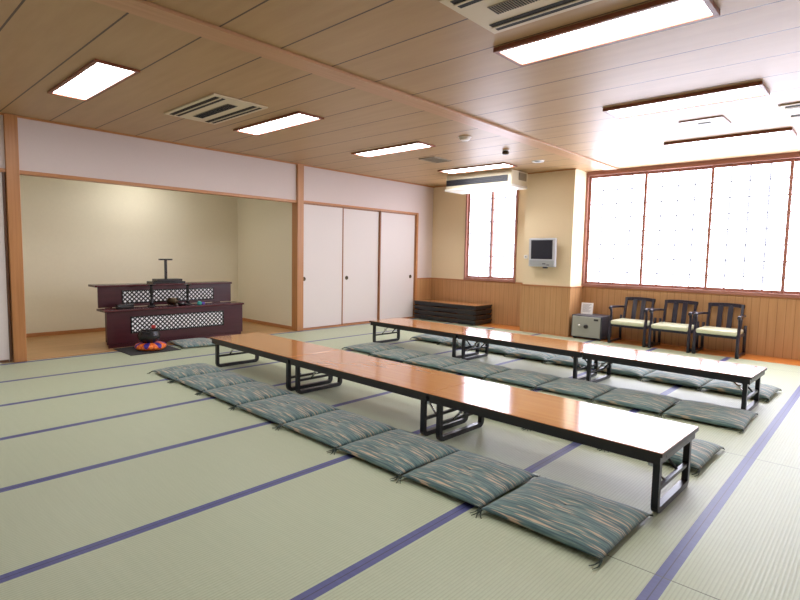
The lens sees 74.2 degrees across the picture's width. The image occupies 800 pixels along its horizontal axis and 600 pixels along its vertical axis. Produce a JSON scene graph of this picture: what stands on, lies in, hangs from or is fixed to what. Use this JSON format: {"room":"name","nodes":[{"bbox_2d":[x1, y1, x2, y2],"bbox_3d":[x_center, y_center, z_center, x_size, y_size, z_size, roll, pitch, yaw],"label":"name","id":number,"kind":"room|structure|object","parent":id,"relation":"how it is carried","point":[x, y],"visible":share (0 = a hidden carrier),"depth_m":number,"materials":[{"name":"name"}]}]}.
{"room":"tatami banquet hall","nodes":[
{"label":"tatami banquet hall","id":0,"kind":"room"},
{"bbox_2d":[20,175,237,333],"bbox_3d":[-4.389,-0.833,8.461,0.100,2.600,4.205,6,7,43],"label":"wall","id":1,"kind":"structure","parent":0,"point":[76,235],"depth_m":8.19,"materials":[{"name":"paint"}]},
{"bbox_2d":[26,318,291,337],"bbox_3d":[-3.707,0.500,7.963,1.763,0.055,3.835,6,7,43],"label":"baseboard","id":2,"kind":"structure","parent":1,"relation":"attached to","point":[243,319],"depth_m":8.06,"materials":[{"name":"brown wood"}]},
{"bbox_2d":[0,115,433,362],"bbox_3d":[-3.040,-0.744,7.149,0.100,2.697,10.801,6,7,43],"label":"wall","id":3,"kind":"structure","parent":0,"point":[44,147],"depth_m":7.24,"materials":[{"name":"white paint"}]},
{"bbox_2d":[0,172,11,362],"bbox_3d":[-4.917,-0.303,5.121,0.035,2.064,1.838,6,7,43],"label":"door","id":4,"kind":"structure","parent":3,"relation":"in","point":[5,316],"depth_m":5.77,"materials":[{"name":"paper"}]},
{"bbox_2d":[3,113,26,362],"bbox_3d":[-4.255,-0.657,5.830,0.155,2.696,0.121,6,7,43],"label":"trim","id":5,"kind":"structure","parent":3,"relation":"attached to","point":[10,122],"depth_m":5.77,"materials":[{"name":"brown wood"}]},
{"bbox_2d":[20,170,296,202],"bbox_3d":[-2.948,-1.493,7.161,0.112,0.040,3.684,6,7,43],"label":"trim","id":6,"kind":"structure","parent":3,"relation":"attached to","point":[22,172],"depth_m":6.76,"materials":[{"name":"brown wood"}]},
{"bbox_2d":[27,331,291,360],"bbox_3d":[-2.967,0.614,7.319,0.030,0.044,3.684,6,7,43],"label":"trim","id":7,"kind":"structure","parent":3,"relation":"attached to","point":[287,331],"depth_m":6.43,"materials":[{"name":"brown wood"}]},
{"bbox_2d":[0,112,433,187],"bbox_3d":[-2.969,-2.072,6.996,0.022,0.021,10.801,6,7,43],"label":"trim","id":8,"kind":"structure","parent":3,"relation":"attached to","point":[18,116],"depth_m":7.12,"materials":[{"name":"brown wood"}]},
{"bbox_2d":[303,203,343,328],"bbox_3d":[-1.312,-0.571,8.998,0.033,2.070,0.890,6,7,43],"label":"door","id":9,"kind":"structure","parent":3,"relation":"in","point":[323,224],"depth_m":8.99,"materials":[{"name":"paper"}]},
{"bbox_2d":[343,207,378,323],"bbox_3d":[-0.724,-0.616,9.676,0.033,2.070,0.935,6,7,43],"label":"door","id":10,"kind":"structure","parent":3,"relation":"in","point":[361,226],"depth_m":9.66,"materials":[{"name":"paper"}]},
{"bbox_2d":[303,200,418,329],"bbox_3d":[-0.639,-0.626,9.712,0.070,2.125,2.855,6,7,43],"label":"trim","id":11,"kind":"structure","parent":3,"relation":"attached to","point":[311,202],"depth_m":10.19,"materials":[{"name":"brown wood"}]},
{"bbox_2d":[378,211,415,319],"bbox_3d":[-0.052,-0.660,10.353,0.033,2.070,1.004,6,7,43],"label":"door","id":12,"kind":"structure","parent":3,"relation":"in","point":[396,273],"depth_m":10.32,"materials":[{"name":"paper"}]},
{"bbox_2d":[431,187,525,282],"bbox_3d":[3.941,-0.692,8.150,8.787,2.697,0.150,6,7,43],"label":"wall","id":13,"kind":"structure","parent":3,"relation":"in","point":[449,209],"depth_m":10.69,"materials":[{"name":"beige paint"}]},
{"bbox_2d":[463,190,518,281],"bbox_3d":[1.753,-1.295,10.098,1.155,1.862,0.155,6,7,43],"label":"window","id":14,"kind":"structure","parent":13,"relation":"attached to","point":[491,218],"depth_m":10.10,"materials":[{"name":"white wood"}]},
{"bbox_2d":[417,153,799,359],"bbox_3d":[3.768,-0.668,7.966,8.787,2.674,0.595,6,7,43],"label":"wall paneling","id":15,"kind":"structure","parent":13,"relation":"attached to","point":[732,227],"depth_m":7.83,"materials":[{"name":"brown wood"}]},
{"bbox_2d":[434,168,576,187],"bbox_3d":[1.751,-2.206,9.659,3.276,0.017,0.473,6,7,43],"label":"trim","id":16,"kind":"structure","parent":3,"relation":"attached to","point":[574,168],"depth_m":8.70,"materials":[{"name":"brown wood"}]},
{"bbox_2d":[436,320,799,365],"bbox_3d":[3.694,0.691,8.029,8.787,0.052,0.496,6,7,43],"label":"trim","id":17,"kind":"structure","parent":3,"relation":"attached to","point":[622,341],"depth_m":7.54,"materials":[{"name":"orange wood"}]},
{"bbox_2d":[414,313,491,324],"bbox_3d":[1.013,0.366,10.406,1.512,0.090,0.543,6,7,43],"label":"table","id":18,"kind":"object","parent":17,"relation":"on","point":[420,316],"visible":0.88,"depth_m":10.06,"materials":[{"name":"laminate"}]},
{"bbox_2d":[414,309,491,319],"bbox_3d":[1.015,0.274,10.398,1.512,0.090,0.543,6,7,43],"label":"table","id":19,"kind":"object","parent":18,"relation":"on","point":[425,312],"visible":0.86,"depth_m":10.06,"materials":[{"name":"laminate"}]},
{"bbox_2d":[414,304,491,314],"bbox_3d":[1.016,0.182,10.390,1.512,0.090,0.543,6,7,43],"label":"table","id":20,"kind":"object","parent":19,"relation":"on","point":[421,307],"visible":0.86,"depth_m":10.06,"materials":[{"name":"laminate"}]},
{"bbox_2d":[414,299,491,309],"bbox_3d":[1.018,0.091,10.382,1.512,0.090,0.543,6,7,43],"label":"table","id":21,"kind":"object","parent":20,"relation":"on","point":[427,302],"visible":1,"depth_m":10.16,"materials":[{"name":"laminate"}]},
{"bbox_2d":[571,313,612,340],"bbox_3d":[3.065,0.426,8.482,0.490,0.375,0.470,6,7,43],"label":"safe","id":22,"kind":"object","parent":17,"relation":"on","point":[594,326],"visible":0.97,"depth_m":8.31,"materials":[{"name":"grey metal"}]},
{"bbox_2d":[581,302,593,314],"bbox_3d":[3.038,0.136,8.580,0.190,0.184,0.056,5,6,40],"label":"card","id":23,"kind":"object","parent":22,"relation":"on","point":[586,308],"visible":1,"depth_m":8.57,"materials":[{"name":"paper"}]},
{"bbox_2d":[237,197,291,325],"bbox_3d":[-2.345,-0.863,9.296,1.763,2.600,0.100,6,7,43],"label":"wall","id":24,"kind":"structure","parent":0,"point":[264,226],"depth_m":9.24,"materials":[{"name":"paint"}]},
{"bbox_2d":[292,163,303,330],"bbox_3d":[-1.666,-0.841,8.616,0.155,2.696,0.125,6,7,43],"label":"trim","id":25,"kind":"structure","parent":24,"relation":"attached to","point":[297,208],"depth_m":8.57,"materials":[{"name":"brown wood"}]},
{"bbox_2d":[0,318,799,599],"bbox_3d":[-0.668,0.885,4.714,10.670,0.051,10.305,6,7,43],"label":"floor","id":26,"kind":"structure","parent":0,"point":[119,481],"depth_m":2.76,"materials":[{"name":"wicker"}]},
{"bbox_2d":[114,345,180,355],"bbox_3d":[-3.241,0.631,6.777,0.590,0.009,0.610,6,7,43],"label":"floor mat","id":27,"kind":"object","parent":26,"relation":"on","point":[131,351],"visible":0.74,"depth_m":6.64,"materials":[{"name":"fabric"}]},
{"bbox_2d":[134,341,166,350],"bbox_3d":[-3.183,0.583,6.754,0.376,0.092,0.376,6,7,43],"label":"cushion","id":28,"kind":"object","parent":27,"relation":"on","point":[158,345],"visible":0.8,"depth_m":6.62,"materials":[{"name":"fabric"}]},
{"bbox_2d":[137,330,160,342],"bbox_3d":[-3.194,0.462,6.729,0.268,0.150,0.268,6,7,43],"label":"gong","id":29,"kind":"object","parent":28,"relation":"on","point":[151,336],"visible":0.94,"depth_m":6.63,"materials":[{"name":"black paint"}]},
{"bbox_2d":[141,325,160,330],"bbox_3d":[-3.176,0.352,6.734,0.055,0.066,0.257,4,6,34],"label":"mallet","id":30,"kind":"object","parent":29,"relation":"on","point":[152,326],"visible":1,"depth_m":6.74,"materials":[{"name":"black paint"}]},
{"bbox_2d":[88,281,243,348],"bbox_3d":[-3.286,0.162,7.614,0.605,0.798,1.970,6,7,43],"label":"altar","id":31,"kind":"object","parent":26,"relation":"on","point":[216,318],"depth_m":7.42,"materials":[{"name":"red paint"}]},
{"bbox_2d":[115,304,133,308],"bbox_3d":[-3.629,0.084,6.972,0.108,0.058,0.208,6,7,43],"label":"lidded box","id":32,"kind":"object","parent":31,"relation":"on","point":[118,306],"visible":1,"depth_m":6.93,"materials":[{"name":"black paint"}]},
{"bbox_2d":[147,284,155,306],"bbox_3d":[-3.404,-0.061,7.245,0.116,0.310,0.116,6,7,43],"label":"candlestick","id":33,"kind":"object","parent":31,"relation":"on","point":[151,292],"visible":1,"depth_m":7.23,"materials":[{"name":"black paint"}]},
{"bbox_2d":[147,259,184,283],"bbox_3d":[-3.397,-0.423,7.679,0.220,0.352,0.470,6,7,43],"label":"stand","id":34,"kind":"object","parent":31,"relation":"on","point":[165,279],"visible":1,"depth_m":7.65,"materials":[{"name":"black paint"}]},
{"bbox_2d":[184,284,191,304],"bbox_3d":[-3.057,-0.081,7.618,0.116,0.300,0.116,6,7,43],"label":"candlestick","id":35,"kind":"object","parent":31,"relation":"on","point":[187,285],"visible":0.92,"depth_m":7.60,"materials":[{"name":"black paint"}]},
{"bbox_2d":[147,363,225,382],"bbox_3d":[-2.179,0.729,5.491,0.536,0.072,0.679,6,7,44],"label":"floor cushion","id":36,"kind":"object","parent":26,"relation":"on","point":[181,371],"visible":0.89,"depth_m":5.39,"materials":[{"name":"fabric"}]},
{"bbox_2d":[166,338,214,348],"bbox_3d":[-2.805,0.576,7.243,0.626,0.057,0.610,-3,6,-41],"label":"floor cushion","id":37,"kind":"object","parent":26,"relation":"on","point":[193,342],"visible":0.84,"depth_m":7.11,"materials":[{"name":"fabric"}]},
{"bbox_2d":[170,371,255,394],"bbox_3d":[-1.773,0.769,5.104,0.580,0.072,0.679,6,7,44],"label":"floor cushion","id":38,"kind":"object","parent":26,"relation":"on","point":[203,382],"visible":0.94,"depth_m":5.00,"materials":[{"name":"fabric"}]},
{"bbox_2d":[198,381,298,408],"bbox_3d":[-1.348,0.812,4.693,0.595,0.072,0.679,6,7,44],"label":"floor cushion","id":39,"kind":"object","parent":26,"relation":"on","point":[237,394],"visible":0.85,"depth_m":4.59,"materials":[{"name":"fabric"}]},
{"bbox_2d":[210,332,338,390],"bbox_3d":[-1.337,0.613,5.500,1.489,0.335,0.603,6,7,44],"label":"table","id":40,"kind":"object","parent":26,"relation":"on","point":[276,348],"visible":0.74,"depth_m":5.34,"materials":[{"name":"laminate"}]},
{"bbox_2d":[231,394,339,428],"bbox_3d":[-0.903,0.858,4.256,0.645,0.072,0.679,6,7,44],"label":"floor cushion","id":41,"kind":"object","parent":26,"relation":"on","point":[282,409],"visible":0.98,"depth_m":4.15,"materials":[{"name":"fabric"}]},
{"bbox_2d":[275,410,396,452],"bbox_3d":[-0.442,0.904,3.811,0.630,0.072,0.679,6,7,44],"label":"floor cushion","id":42,"kind":"object","parent":26,"relation":"on","point":[337,428],"visible":0.97,"depth_m":3.71,"materials":[{"name":"fabric"}]},
{"bbox_2d":[342,342,404,355],"bbox_3d":[-0.352,0.630,7.084,0.568,0.072,0.706,6,7,43],"label":"floor cushion","id":43,"kind":"object","parent":26,"relation":"on","point":[371,347],"visible":0.87,"depth_m":6.97,"materials":[{"name":"fabric"}]},
{"bbox_2d":[288,350,477,435],"bbox_3d":[-0.206,0.727,4.410,1.654,0.335,0.603,6,7,44],"label":"table","id":44,"kind":"object","parent":26,"relation":"on","point":[412,381],"visible":0.82,"depth_m":4.20,"materials":[{"name":"laminate"}]},
{"bbox_2d":[331,429,460,480],"bbox_3d":[-0.007,0.948,3.392,0.570,0.072,0.679,6,7,44],"label":"floor cushion","id":45,"kind":"object","parent":26,"relation":"on","point":[398,451],"visible":0.99,"depth_m":3.30,"materials":[{"name":"fabric"}]},
{"bbox_2d":[368,348,430,362],"bbox_3d":[0.019,0.675,6.645,0.568,0.072,0.706,6,7,42],"label":"floor cushion","id":46,"kind":"object","parent":26,"relation":"on","point":[400,354],"visible":0.84,"depth_m":6.52,"materials":[{"name":"fabric"}]},
{"bbox_2d":[369,318,483,357],"bbox_3d":[0.331,0.502,7.208,1.574,0.335,0.603,6,7,44],"label":"table","id":47,"kind":"object","parent":26,"relation":"on","point":[432,328],"visible":0.86,"depth_m":7.04,"materials":[{"name":"laminate"}]},
{"bbox_2d":[410,334,451,344],"bbox_3d":[0.561,0.559,7.992,0.562,0.097,0.659,6,7,43],"label":"floor cushion","id":48,"kind":"object","parent":26,"relation":"on","point":[427,337],"visible":0.6,"depth_m":7.80,"materials":[{"name":"fabric"}]},
{"bbox_2d":[401,354,468,370],"bbox_3d":[0.440,0.715,6.260,0.568,0.072,0.706,5,6,42],"label":"floor cushion","id":49,"kind":"object","parent":26,"relation":"on","point":[433,360],"visible":0.94,"depth_m":6.14,"materials":[{"name":"fabric"}]},
{"bbox_2d":[438,338,483,348],"bbox_3d":[0.953,0.601,7.584,0.562,0.097,0.659,6,7,44],"label":"floor cushion","id":50,"kind":"object","parent":26,"relation":"on","point":[449,341],"visible":0.24,"depth_m":7.43,"materials":[{"name":"fabric"}]},
{"bbox_2d":[396,450,537,515],"bbox_3d":[0.398,0.988,3.007,0.541,0.072,0.679,6,7,43],"label":"floor cushion","id":51,"kind":"object","parent":26,"relation":"on","point":[477,480],"visible":1,"depth_m":2.92,"materials":[{"name":"fabric"}]},
{"bbox_2d":[439,361,510,379],"bbox_3d":[0.857,0.756,5.870,0.568,0.072,0.706,6,7,43],"label":"floor cushion","id":52,"kind":"object","parent":26,"relation":"on","point":[479,369],"visible":0.95,"depth_m":5.76,"materials":[{"name":"fabric"}]},
{"bbox_2d":[471,344,518,355],"bbox_3d":[1.361,0.642,7.194,0.562,0.097,0.659,6,7,43],"label":"floor cushion","id":53,"kind":"object","parent":26,"relation":"on","point":[492,348],"visible":0.41,"depth_m":6.97,"materials":[{"name":"fabric"}]},
{"bbox_2d":[483,369,560,389],"bbox_3d":[1.288,0.796,5.496,0.568,0.072,0.706,6,7,43],"label":"floor cushion","id":54,"kind":"object","parent":26,"relation":"on","point":[529,378],"visible":0.95,"depth_m":5.38,"materials":[{"name":"fabric"}]},
{"bbox_2d":[456,329,604,379],"bbox_3d":[1.458,0.617,6.104,1.584,0.335,0.603,6,7,44],"label":"table","id":55,"kind":"object","parent":26,"relation":"on","point":[572,349],"visible":0.8,"depth_m":5.93,"materials":[{"name":"laminate"}]},
{"bbox_2d":[504,349,560,362],"bbox_3d":[1.751,0.684,6.785,0.562,0.097,0.659,6,7,44],"label":"floor cushion","id":56,"kind":"object","parent":26,"relation":"on","point":[524,353],"visible":0.67,"depth_m":6.61,"materials":[{"name":"fabric"}]},
{"bbox_2d":[427,380,698,512],"bbox_3d":[0.933,0.842,3.311,1.514,0.335,0.603,6,7,44],"label":"table","id":57,"kind":"object","parent":26,"relation":"on","point":[652,440],"visible":1,"depth_m":3.06,"materials":[{"name":"laminate"}]},
{"bbox_2d":[476,476,652,569],"bbox_3d":[0.814,1.030,2.601,0.617,0.072,0.679,6,7,44],"label":"floor cushion","id":58,"kind":"object","parent":26,"relation":"on","point":[592,524],"visible":1,"depth_m":2.51,"materials":[{"name":"fabric"}]},
{"bbox_2d":[544,355,604,370],"bbox_3d":[2.146,0.726,6.380,0.562,0.097,0.659,6,7,44],"label":"floor cushion","id":59,"kind":"object","parent":26,"relation":"on","point":[564,360],"visible":0.47,"depth_m":6.25,"materials":[{"name":"fabric"}]},
{"bbox_2d":[533,378,616,401],"bbox_3d":[1.709,0.837,5.111,0.568,0.072,0.706,6,7,43],"label":"floor cushion","id":60,"kind":"object","parent":26,"relation":"on","point":[570,386],"visible":0.99,"depth_m":5.00,"materials":[{"name":"fabric"}]},
{"bbox_2d":[591,363,655,379],"bbox_3d":[2.550,0.767,5.986,0.562,0.097,0.659,6,7,44],"label":"floor cushion","id":61,"kind":"object","parent":26,"relation":"on","point":[615,368],"visible":0.52,"depth_m":5.78,"materials":[{"name":"fabric"}]},
{"bbox_2d":[607,297,656,346],"bbox_3d":[3.547,0.314,8.049,0.558,0.692,0.560,6,7,43],"label":"chair","id":62,"kind":"object","parent":26,"relation":"on","point":[634,323],"visible":0.86,"depth_m":8.04,"materials":[{"name":"brown wood"}]},
{"bbox_2d":[611,318,649,326],"bbox_3d":[3.518,0.340,8.020,0.486,0.064,0.442,6,7,43],"label":"seat cushion","id":63,"kind":"object","parent":62,"relation":"on","point":[622,322],"depth_m":7.90,"materials":[{"name":"beige fabric"}]},
{"bbox_2d":[592,388,681,416],"bbox_3d":[2.122,0.878,4.717,0.568,0.072,0.706,6,7,43],"label":"floor cushion","id":64,"kind":"object","parent":26,"relation":"on","point":[643,400],"visible":1,"depth_m":4.61,"materials":[{"name":"fabric"}]},
{"bbox_2d":[604,438,724,476],"bbox_3d":[1.768,0.962,3.525,0.566,0.090,0.659,6,7,44],"label":"floor cushion","id":65,"kind":"object","parent":26,"relation":"on","point":[702,451],"visible":0.28,"depth_m":3.31,"materials":[{"name":"fabric"}]},
{"bbox_2d":[647,300,699,352],"bbox_3d":[3.970,0.357,7.646,0.558,0.692,0.560,6,7,43],"label":"chair","id":66,"kind":"object","parent":26,"relation":"on","point":[662,326],"visible":0.9,"depth_m":7.64,"materials":[{"name":"brown wood"}]},
{"bbox_2d":[651,322,693,331],"bbox_3d":[3.941,0.383,7.617,0.486,0.064,0.442,6,7,43],"label":"seat cushion","id":67,"kind":"object","parent":66,"relation":"on","point":[661,326],"depth_m":7.50,"materials":[{"name":"beige fabric"}]},
{"bbox_2d":[581,346,766,410],"bbox_3d":[2.547,0.728,5.037,1.464,0.335,0.603,6,7,44],"label":"table","id":68,"kind":"object","parent":26,"relation":"on","point":[745,374],"visible":0.95,"depth_m":4.83,"materials":[{"name":"laminate"}]},
{"bbox_2d":[640,370,713,390],"bbox_3d":[2.935,0.809,5.571,0.562,0.097,0.659,6,7,44],"label":"floor cushion","id":69,"kind":"object","parent":26,"relation":"on","point":[661,376],"visible":0.77,"depth_m":5.41,"materials":[{"name":"fabric"}]},
{"bbox_2d":[661,400,757,433],"bbox_3d":[2.542,0.919,4.331,0.568,0.072,0.706,5,6,42],"label":"floor cushion","id":70,"kind":"object","parent":26,"relation":"on","point":[711,413],"visible":1,"depth_m":4.23,"materials":[{"name":"fabric"}]},
{"bbox_2d":[692,302,746,358],"bbox_3d":[4.392,0.398,7.249,0.558,0.692,0.560,6,7,43],"label":"chair","id":71,"kind":"object","parent":26,"relation":"on","point":[718,331],"visible":1,"depth_m":7.24,"materials":[{"name":"brown wood"}]},
{"bbox_2d":[696,326,742,336],"bbox_3d":[4.363,0.424,7.220,0.486,0.064,0.442,6,7,43],"label":"seat cushion","id":72,"kind":"object","parent":71,"relation":"on","point":[718,331],"depth_m":7.11,"materials":[{"name":"beige fabric"}]},
{"bbox_2d":[700,379,781,402],"bbox_3d":[3.342,0.850,5.180,0.562,0.097,0.659,6,7,45],"label":"floor cushion","id":73,"kind":"object","parent":26,"relation":"on","point":[767,391],"visible":0.73,"depth_m":5.07,"materials":[{"name":"fabric"}]},
{"bbox_2d":[0,0,799,186],"bbox_3d":[0.245,-1.821,4.026,8.987,0.100,11.001,6,7,43],"label":"ceiling","id":74,"kind":"structure","parent":0,"point":[428,50],"depth_m":4.28,"materials":[{"name":"brown wood"}]},
{"bbox_2d":[47,59,139,100],"bbox_3d":[-2.645,-1.859,4.522,1.270,0.020,0.330,6,7,43],"label":"recessed light","id":75,"kind":"object","parent":74,"relation":"in","point":[96,77],"visible":1,"depth_m":4.45,"materials":[{"name":"white plastic"}]},
{"bbox_2d":[164,93,267,124],"bbox_3d":[-1.877,-1.912,5.349,1.060,0.022,0.570,6,7,43],"label":"ceiling vent","id":76,"kind":"object","parent":74,"relation":"in","point":[214,108],"visible":1,"depth_m":5.27,"materials":[{"name":"beige plastic"}]},
{"bbox_2d":[193,104,237,118],"bbox_3d":[-1.877,-1.906,5.349,0.720,0.008,0.110,6,7,43],"label":"grille","id":77,"kind":"object","parent":76,"relation":"attached to","point":[221,108],"depth_m":5.33,"materials":[{"name":"beige plastic"}]},
{"bbox_2d":[233,111,323,135],"bbox_3d":[-1.373,-1.948,5.876,1.270,0.020,0.330,6,7,43],"label":"recessed light","id":78,"kind":"object","parent":74,"relation":"in","point":[298,118],"visible":1,"depth_m":5.83,"materials":[{"name":"white plastic"}]},
{"bbox_2d":[239,114,316,133],"bbox_3d":[-1.373,-1.954,5.875,1.210,0.008,0.270,6,7,43],"label":"diffuser","id":79,"kind":"object","parent":78,"relation":"attached to","point":[286,121],"depth_m":5.84,"materials":[{"name":"white plastic"}]},
{"bbox_2d":[91,0,616,169],"bbox_3d":[-0.300,-1.804,4.430,0.200,0.022,10.650,6,7,43],"label":"ceiling beam","id":80,"kind":"structure","parent":74,"relation":"attached to","point":[145,9],"depth_m":3.99,"materials":[{"name":"brown wood"}]},
{"bbox_2d":[351,141,435,157],"bbox_3d":[-0.113,-2.032,7.173,1.270,0.020,0.330,6,7,43],"label":"recessed light","id":81,"kind":"object","parent":74,"relation":"in","point":[418,145],"visible":1,"depth_m":7.13,"materials":[{"name":"white plastic"}]},
{"bbox_2d":[358,143,429,155],"bbox_3d":[-0.113,-2.038,7.173,1.210,0.008,0.270,6,7,43],"label":"diffuser","id":82,"kind":"object","parent":81,"relation":"attached to","point":[406,147],"depth_m":7.13,"materials":[{"name":"white plastic"}]},
{"bbox_2d":[419,156,451,162],"bbox_3d":[0.526,-2.082,7.861,0.300,0.012,0.400,6,7,43],"label":"ceiling vent","id":83,"kind":"object","parent":74,"relation":"in","point":[434,159],"visible":1,"depth_m":7.83,"materials":[{"name":"beige plastic"}]},
{"bbox_2d":[458,136,470,140],"bbox_3d":[0.777,-1.935,6.345,0.156,0.040,0.156,6,7,43],"label":"smoke detector","id":84,"kind":"object","parent":74,"relation":"attached to","point":[462,138],"visible":1,"depth_m":6.30,"materials":[{"name":"white plastic"}]},
{"bbox_2d":[438,162,516,173],"bbox_3d":[1.229,-2.122,8.544,1.300,0.020,0.370,6,7,43],"label":"recessed light","id":85,"kind":"object","parent":74,"relation":"in","point":[504,164],"visible":1,"depth_m":8.52,"materials":[{"name":"white plastic"}]},
{"bbox_2d":[443,164,510,172],"bbox_3d":[1.229,-2.127,8.544,1.240,0.008,0.310,6,7,43],"label":"diffuser","id":86,"kind":"object","parent":85,"relation":"attached to","point":[488,166],"depth_m":8.53,"materials":[{"name":"white plastic"}]},
{"bbox_2d":[445,169,527,193],"bbox_3d":[1.483,-2.043,9.194,1.365,0.274,0.550,6,7,43],"label":"air conditioner","id":87,"kind":"object","parent":74,"relation":"attached to","point":[509,179],"visible":1,"depth_m":8.93,"materials":[{"name":"white plastic"}]},
{"bbox_2d":[446,175,507,185],"bbox_3d":[1.294,-2.036,9.034,1.255,0.100,0.020,6,7,43],"label":"vent","id":88,"kind":"object","parent":87,"relation":"attached to","point":[475,180],"depth_m":9.00,"materials":[{"name":"plastic"}]},
{"bbox_2d":[502,149,508,154],"bbox_3d":[1.412,-1.972,7.066,0.096,0.062,0.096,6,7,43],"label":"ceiling spotlight","id":89,"kind":"object","parent":74,"relation":"attached to","point":[505,151],"visible":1,"depth_m":7.03,"materials":[{"name":"black metal"}]},
{"bbox_2d":[439,0,600,33],"bbox_3d":[0.798,-1.646,2.806,1.060,0.022,0.570,6,7,43],"label":"ceiling vent","id":90,"kind":"object","parent":74,"relation":"in","point":[496,16],"visible":1,"depth_m":3.03,"materials":[{"name":"beige plastic"}]},
{"bbox_2d":[487,0,538,13],"bbox_3d":[0.798,-1.641,2.806,0.720,0.004,0.110,6,7,43],"label":"grille","id":91,"kind":"object","parent":90,"relation":"attached to","point":[502,6],"depth_m":2.98,"materials":[{"name":"beige plastic"}]},
{"bbox_2d":[532,160,543,162],"bbox_3d":[2.038,-2.045,7.818,0.180,0.020,0.180,6,7,43],"label":"recessed light","id":92,"kind":"object","parent":74,"relation":"in","point":[533,161],"visible":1,"depth_m":7.79,"materials":[{"name":"white plastic"}]},
{"bbox_2d":[493,0,720,66],"bbox_3d":[1.238,-1.678,3.331,1.290,0.030,0.370,6,7,43],"label":"recessed light","id":93,"kind":"object","parent":74,"relation":"in","point":[658,15],"visible":1,"depth_m":3.26,"materials":[{"name":"white plastic"}]},
{"bbox_2d":[603,81,769,119],"bbox_3d":[2.522,-1.771,4.742,1.270,0.030,0.380,6,7,43],"label":"recessed light","id":94,"kind":"object","parent":74,"relation":"in","point":[757,89],"visible":1,"depth_m":4.67,"materials":[{"name":"white plastic"}]},
{"bbox_2d":[588,152,799,172],"bbox_3d":[5.112,-1.901,6.852,5.487,0.022,0.040,6,7,43],"label":"trim","id":95,"kind":"structure","parent":74,"relation":"attached to","point":[791,152],"depth_m":7.57,"materials":[{"name":"brown wood"}]},
{"bbox_2d":[678,115,730,129],"bbox_3d":[3.146,-1.824,5.457,0.400,0.020,0.370,6,7,43],"label":"ceiling hatch","id":96,"kind":"object","parent":74,"relation":"attached to","point":[717,120],"visible":1,"depth_m":5.43,"materials":[{"name":"white plastic"}]},
{"bbox_2d":[664,127,796,149],"bbox_3d":[3.813,-1.865,6.160,1.270,0.030,0.400,6,7,43],"label":"recessed light","id":97,"kind":"object","parent":74,"relation":"in","point":[784,132],"visible":1,"depth_m":6.10,"materials":[{"name":"white plastic"}]},
{"bbox_2d":[778,102,799,118],"bbox_3d":[4.021,-1.739,4.663,1.060,0.022,0.570,6,7,43],"label":"ceiling vent","id":98,"kind":"object","parent":74,"relation":"in","point":[791,110],"visible":1,"depth_m":4.90,"materials":[{"name":"white plastic"}]},
{"bbox_2d":[523,169,587,286],"bbox_3d":[2.602,-0.788,8.974,0.863,2.697,0.455,6,7,43],"label":"wall pillar","id":99,"kind":"structure","parent":0,"point":[555,201],"depth_m":8.69,"materials":[{"name":"beige paint"}]},
{"bbox_2d":[529,238,556,267],"bbox_3d":[2.380,-0.777,8.773,0.132,0.496,0.494,-6,8,-43],"label":"television","id":100,"kind":"object","parent":99,"relation":"attached to","point":[542,251],"visible":1,"depth_m":8.71,"materials":[{"name":"silver metal"}]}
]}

